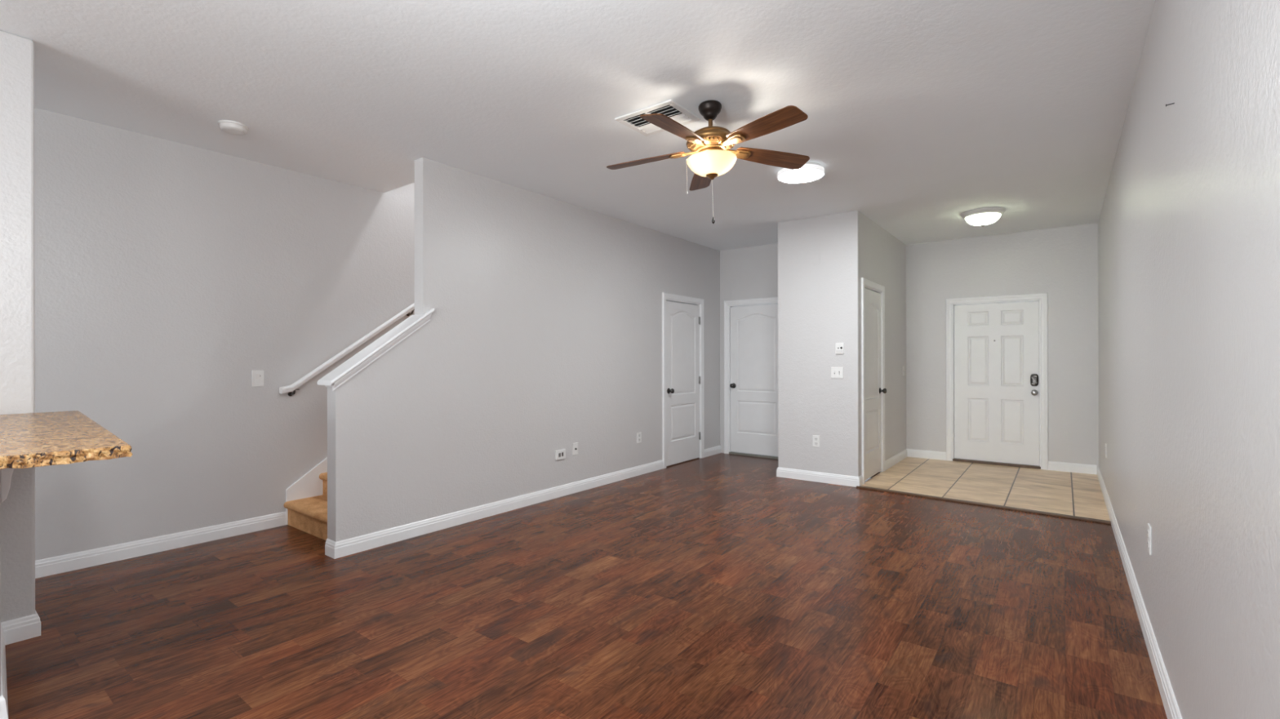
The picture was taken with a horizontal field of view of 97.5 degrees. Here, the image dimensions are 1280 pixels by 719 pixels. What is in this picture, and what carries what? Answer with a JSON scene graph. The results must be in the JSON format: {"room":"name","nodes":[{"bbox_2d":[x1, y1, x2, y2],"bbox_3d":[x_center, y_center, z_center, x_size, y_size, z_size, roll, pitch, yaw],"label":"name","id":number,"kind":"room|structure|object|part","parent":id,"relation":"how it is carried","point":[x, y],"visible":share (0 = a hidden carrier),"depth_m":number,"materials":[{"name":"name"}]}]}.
{"room":"empty living room","nodes":[
{"label":"empty living room","id":0,"kind":"room"},
{"bbox_2d":[0,469,8,718],"bbox_3d":[-2.529,0.756,2.152,0.833,1.000,0.132,0,0,41],"label":"wall","id":1,"kind":"structure","parent":0,"point":[3,688],"depth_m":1.95,"materials":[{"name":"paint"}]},
{"bbox_3d":[-2.541,0.756,2.151,0.816,1.000,0.115,0,0,41],"label":"wall panel","id":2,"kind":"part","parent":1,"relation":"part of","materials":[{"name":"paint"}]},
{"bbox_3d":[-2.524,1.206,2.148,0.823,0.100,0.132,0,0,41],"label":"baseboard","id":3,"kind":"part","parent":1,"relation":"part of","materials":[{"name":"white paint"}]},
{"bbox_2d":[0,468,13,502],"bbox_3d":[-2.234,0.388,2.020,0.060,0.232,0.089,0,0,41],"label":"corbel","id":4,"kind":"object","parent":1,"relation":"attached to","point":[6,473],"visible":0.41,"depth_m":1.98,"materials":[{"name":"white paint"}]},
{"bbox_2d":[0,410,133,469],"bbox_3d":[-2.248,0.259,1.871,1.670,0.036,0.653,0,0,41],"label":"countertop","id":5,"kind":"structure","parent":1,"relation":"attached to","point":[27,440],"depth_m":1.63,"materials":[{"name":"stone"}]},
{"bbox_2d":[0,30,35,622],"bbox_3d":[-3.150,-0.098,2.146,0.150,2.710,1.132,0,0,37],"label":"wall pillar","id":6,"kind":"structure","parent":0,"point":[17,224],"depth_m":2.51,"materials":[{"name":"paint"}]},
{"bbox_2d":[0,610,40,645],"bbox_3d":[-3.128,1.207,2.171,0.180,0.100,1.097,0,0,37],"label":"baseboard","id":7,"kind":"structure","parent":6,"relation":"attached to","point":[25,628],"depth_m":2.51,"materials":[{"name":"white paint"}]},
{"bbox_2d":[34,107,414,560],"bbox_3d":[-3.689,-1.341,3.070,0.120,5.200,13.102,0,0,37],"label":"wall","id":8,"kind":"structure","parent":0,"point":[168,273],"depth_m":3.80,"materials":[{"name":"paint"}]},
{"bbox_2d":[35,511,286,578],"bbox_3d":[-5.097,1.210,1.082,0.015,0.100,7.987,0,0,37],"label":"baseboard","id":9,"kind":"structure","parent":8,"relation":"attached to","point":[88,558],"depth_m":3.64,"materials":[{"name":"white paint"}]},
{"bbox_2d":[252,369,264,386],"bbox_3d":[-2.807,0.138,4.126,0.010,0.120,0.078,0,0,37],"label":"light switch","id":10,"kind":"object","parent":8,"relation":"attached to","point":[258,376],"visible":1,"depth_m":4.13,"materials":[{"name":"white plastic"}]},
{"bbox_2d":[285,457,327,524],"bbox_3d":[-1.546,-0.179,5.792,0.018,2.870,3.813,0,0,37],"label":"skirt board","id":11,"kind":"object","parent":8,"relation":"attached to","point":[309,485],"visible":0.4,"depth_m":4.39,"materials":[{"name":"white paint"}]},
{"bbox_2d":[279,302,414,395],"bbox_3d":[-1.668,-0.925,5.561,0.104,2.410,3.418,0,0,37],"label":"handrail","id":12,"kind":"object","parent":8,"relation":"attached to","point":[292,388],"visible":0.65,"depth_m":4.52,"materials":[{"name":"white paint"}]},
{"bbox_2d":[327,157,719,542],"bbox_3d":[-0.475,-1.347,5.578,0.115,5.200,4.986,0,0,37],"label":"wall","id":13,"kind":"structure","parent":0,"point":[542,336],"depth_m":4.67,"materials":[{"name":"paint"}]},
{"bbox_2d":[317,307,435,391],"bbox_3d":[-1.782,-0.087,3.839,0.196,0.573,0.720,0,0,37],"label":"wall cap","id":14,"kind":"object","parent":13,"relation":"attached to","point":[357,362],"visible":1,"depth_m":3.76,"materials":[{"name":"white paint"}]},
{"bbox_2d":[324,459,663,559],"bbox_3d":[-0.878,1.204,5.024,0.130,0.100,3.641,0,0,37],"label":"baseboard","id":15,"kind":"structure","parent":13,"relation":"attached to","point":[333,549],"depth_m":4.34,"materials":[{"name":"white paint"}]},
{"bbox_2d":[555,448,565,460],"bbox_3d":[-0.727,0.870,5.127,0.017,0.086,0.122,0,0,37],"label":"electrical outlet","id":16,"kind":"object","parent":13,"relation":"attached to","point":[561,454],"visible":1,"depth_m":5.12,"materials":[{"name":"white plastic"}]},
{"bbox_2d":[572,442,577,455],"bbox_3d":[-0.606,0.843,5.289,0.017,0.114,0.070,0,0,37],"label":"cable plate","id":17,"kind":"object","parent":13,"relation":"attached to","point":[575,446],"visible":1,"depth_m":5.29,"materials":[{"name":"white plastic"}]},
{"bbox_2d":[636,432,641,443],"bbox_3d":[-0.009,0.848,6.086,0.009,0.112,0.080,0,0,37],"label":"wall outlet","id":18,"kind":"object","parent":13,"relation":"attached to","point":[638,434],"visible":1,"depth_m":6.08,"materials":[{"name":"white plastic"}]},
{"bbox_2d":[662,292,704,468],"bbox_3d":[0.512,0.240,6.826,0.181,2.023,0.912,0,0,37],"label":"door","id":19,"kind":"structure","parent":13,"relation":"in","point":[682,317],"depth_m":6.79,"materials":[{"name":"white paint"}]},
{"bbox_3d":[0.362,0.367,6.536,0.070,0.066,0.066,0,0,37],"label":"knob","id":20,"kind":"part","parent":19,"relation":"part of","materials":[{"name":"metal"}]},
{"bbox_2d":[704,445,721,457],"bbox_3d":[0.949,1.201,7.350,0.015,0.100,0.448,0,0,37],"label":"baseboard","id":21,"kind":"structure","parent":13,"relation":"attached to","point":[716,450],"depth_m":7.35,"materials":[{"name":"white paint"}]},
{"bbox_2d":[0,0,1155,250],"bbox_3d":[-1.248,-1.517,1.929,5.152,0.120,14.219,0,0,37],"label":"ceiling","id":22,"kind":"structure","parent":0,"point":[922,114],"depth_m":3.02,"materials":[{"name":"paint"}]},
{"bbox_2d":[217,120,248,135],"bbox_3d":[-2.520,-1.432,3.480,0.154,0.042,0.154,0,0,37],"label":"smoke detector","id":23,"kind":"object","parent":22,"relation":"attached to","point":[233,127],"visible":1,"depth_m":3.44,"materials":[{"name":"white plastic"}]},
{"bbox_2d":[614,99,700,136],"bbox_3d":[0.107,-1.451,3.393,0.410,0.014,0.320,0,0,37],"label":"ceiling vent","id":24,"kind":"object","parent":22,"relation":"in","point":[672,109],"visible":0.86,"depth_m":3.36,"materials":[{"name":"white plastic"}]},
{"bbox_2d":[606,100,809,223],"bbox_3d":[0.387,-1.117,3.175,1.217,0.683,1.169,-2,-1,37],"label":"ceiling fan","id":25,"kind":"object","parent":22,"relation":"hanging from","point":[710,146],"visible":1,"depth_m":3.13,"materials":[{"name":"brown wood"}]},
{"bbox_3d":[0.036,-1.179,3.330,0.475,0.006,0.142,-5,10,17],"label":"blade","id":26,"kind":"part","parent":25,"relation":"part of","materials":[{"name":"brown wood"}]},
{"bbox_3d":[0.182,-1.192,2.896,0.142,0.006,0.475,12,10,34],"label":"blade","id":27,"kind":"part","parent":25,"relation":"part of","materials":[{"name":"brown wood"}]},
{"bbox_3d":[0.405,-1.184,3.603,0.142,0.006,0.475,-14,-4,-1],"label":"blade","id":28,"kind":"part","parent":25,"relation":"part of","materials":[{"name":"brown wood"}]},
{"bbox_3d":[0.411,-1.100,3.211,0.284,0.092,0.284,-2,-1,37],"label":"lamp shade","id":29,"kind":"part","parent":25,"relation":"part of","materials":[{"name":"white glass"}]},
{"bbox_3d":[0.415,-0.919,3.208,0.004,0.223,0.005,-2,-1,37],"label":"pull chain","id":30,"kind":"part","parent":25,"relation":"part of","materials":[{"name":"silver metal"}]},
{"bbox_3d":[0.640,-1.204,2.900,0.142,0.006,0.475,14,-7,-36],"label":"blade","id":31,"kind":"part","parent":25,"relation":"part of","materials":[{"name":"brown wood"}]},
{"bbox_3d":[0.778,-1.199,3.337,0.475,0.006,0.142,2,-14,-18],"label":"blade","id":32,"kind":"part","parent":25,"relation":"part of","materials":[{"name":"brown wood"}]},
{"bbox_2d":[777,161,824,182],"bbox_3d":[1.228,-1.431,4.289,0.346,0.059,0.346,0,0,37],"label":"ceiling light","id":33,"kind":"object","parent":22,"relation":"attached to","point":[810,171],"visible":0.94,"depth_m":4.25,"materials":[{"name":"white glass"}]},
{"bbox_3d":[1.228,-1.450,4.289,0.300,0.022,0.300,0,0,37],"label":"mounting plate","id":34,"kind":"part","parent":33,"relation":"part of","materials":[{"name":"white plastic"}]},
{"bbox_2d":[777,168,823,182],"bbox_3d":[1.228,-1.402,4.289,0.333,0.001,0.333,0,0,37],"label":"diffuser","id":35,"kind":"object","parent":33,"relation":"attached to","point":[788,175],"depth_m":4.27,"materials":[{"name":"white glass"}]},
{"bbox_2d":[960,207,1005,226],"bbox_3d":[3.404,-1.390,5.573,0.380,0.148,0.380,0,0,37],"label":"ceiling light","id":36,"kind":"object","parent":22,"relation":"attached to","point":[983,216],"visible":1,"depth_m":5.47,"materials":[{"name":"white glass"}]},
{"bbox_2d":[4,453,1167,718],"bbox_3d":[-1.290,1.300,1.964,5.272,0.106,14.219,0,0,37],"label":"floor","id":37,"kind":"structure","parent":0,"point":[721,585],"depth_m":2.75,"materials":[{"name":"laminate"}]},
{"bbox_2d":[283,472,327,540],"bbox_3d":[-0.987,-0.056,5.756,0.918,2.621,4.471,0,0,37],"label":"staircase","id":38,"kind":"structure","parent":37,"relation":"on","point":[308,515],"depth_m":4.12,"materials":[{"name":"beige carpet"}]},
{"bbox_2d":[856,485,1111,524],"bbox_3d":[2.852,1.240,4.868,1.921,0.014,0.055,0,0,40],"label":"floor strip","id":39,"kind":"object","parent":37,"relation":"on","point":[857,486],"visible":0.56,"depth_m":4.74,"materials":[{"name":"brown wood"}]},
{"bbox_2d":[720,243,777,453],"bbox_3d":[1.234,-1.349,7.487,2.420,5.200,0.120,0,0,37],"label":"wall","id":40,"kind":"structure","parent":0,"point":[751,272],"depth_m":7.34,"materials":[{"name":"paint"}]},
{"bbox_2d":[724,297,777,459],"bbox_3d":[1.508,0.234,7.243,0.909,2.033,0.173,0,0,37],"label":"door","id":41,"kind":"structure","parent":40,"relation":"in","point":[750,325],"depth_m":7.28,"materials":[{"name":"white paint"}]},
{"bbox_3d":[1.219,0.346,7.396,0.066,0.066,0.070,0,0,37],"label":"knob","id":42,"kind":"part","parent":41,"relation":"part of","materials":[{"name":"metal"}]},
{"bbox_2d":[777,210,906,476],"bbox_3d":[2.438,-0.107,6.584,0.827,2.710,2.108,0,0,37],"label":"wall","id":43,"kind":"structure","parent":0,"point":[820,304],"depth_m":5.79,"materials":[{"name":"paint"}]},
{"bbox_2d":[813,435,819,447],"bbox_3d":[1.802,0.836,5.739,0.074,0.118,0.009,0,0,37],"label":"wall outlet","id":44,"kind":"object","parent":43,"relation":"attached to","point":[815,438],"visible":1,"depth_m":5.74,"materials":[{"name":"white plastic"}]},
{"bbox_2d":[831,367,843,378],"bbox_3d":[1.967,0.132,5.608,0.118,0.112,0.018,0,0,37],"label":"light switch","id":45,"kind":"object","parent":43,"relation":"attached to","point":[836,372],"visible":1,"depth_m":5.61,"materials":[{"name":"white plastic"}]},
{"bbox_2d":[835,342,844,354],"bbox_3d":[1.989,-0.110,5.592,0.080,0.110,0.017,0,0,37],"label":"thermostat","id":46,"kind":"object","parent":43,"relation":"attached to","point":[839,346],"visible":1,"depth_m":5.59,"materials":[{"name":"white plastic"}]},
{"bbox_2d":[776,448,946,487],"bbox_3d":[2.612,1.195,6.445,1.296,0.106,2.123,0,0,37],"label":"baseboard","id":47,"kind":"structure","parent":43,"relation":"attached to","point":[837,479],"depth_m":5.87,"materials":[{"name":"white paint"}]},
{"bbox_2d":[861,277,886,484],"bbox_3d":[2.439,0.216,5.938,0.181,2.063,0.847,0,0,37],"label":"door","id":48,"kind":"structure","parent":43,"relation":"in","point":[873,390],"depth_m":5.94,"materials":[{"name":"white paint"}]},
{"bbox_3d":[2.658,0.342,6.136,0.070,0.066,0.066,0,0,37],"label":"knob","id":49,"kind":"part","parent":48,"relation":"part of","materials":[{"name":"metal"}]},
{"bbox_2d":[906,222,1098,467],"bbox_3d":[4.152,-0.110,6.687,2.025,2.710,0.120,0,0,37],"label":"wall","id":50,"kind":"structure","parent":0,"point":[1061,263],"depth_m":6.45,"materials":[{"name":"paint"}]},
{"bbox_2d":[946,293,1048,470],"bbox_3d":[4.192,0.249,6.627,1.012,1.991,0.157,0,0,37],"label":"door","id":51,"kind":"structure","parent":50,"relation":"in","point":[997,347],"depth_m":6.60,"materials":[{"name":"white paint"}]},
{"bbox_3d":[4.471,0.377,6.363,0.066,0.066,0.070,0,0,37],"label":"knob","id":52,"kind":"part","parent":51,"relation":"part of","materials":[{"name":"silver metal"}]},
{"bbox_2d":[1048,461,1097,475],"bbox_3d":[4.741,1.187,6.160,0.423,0.100,0.015,0,0,37],"label":"baseboard","id":53,"kind":"structure","parent":50,"relation":"attached to","point":[1052,465],"depth_m":6.15,"materials":[{"name":"white paint"}]},
{"bbox_2d":[1097,0,1279,718],"bbox_3d":[0.763,-0.106,0.413,0.120,2.710,14.219,0,0,37],"label":"wall","id":54,"kind":"structure","parent":0,"point":[1188,224],"depth_m":1.54,"materials":[{"name":"paint"}]},
{"bbox_2d":[1105,443,1106,457],"bbox_3d":[4.092,0.799,4.931,0.009,0.118,0.074,0,0,37],"label":"wall outlet","id":55,"kind":"object","parent":54,"relation":"attached to","point":[1105,443],"visible":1,"depth_m":4.91,"materials":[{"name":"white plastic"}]},
{"bbox_2d":[1097,466,1182,718],"bbox_3d":[0.712,1.199,0.453,0.015,0.100,13.979,0,0,37],"label":"baseboard","id":56,"kind":"structure","parent":54,"relation":"attached to","point":[1169,701],"depth_m":2.49,"materials":[{"name":"white paint"}]},
{"bbox_2d":[1146,523,1151,555],"bbox_3d":[2.216,0.782,2.444,0.009,0.122,0.076,0,0,37],"label":"wall outlet","id":57,"kind":"object","parent":54,"relation":"attached to","point":[1149,529],"visible":1,"depth_m":2.42,"materials":[{"name":"white plastic"}]}
]}

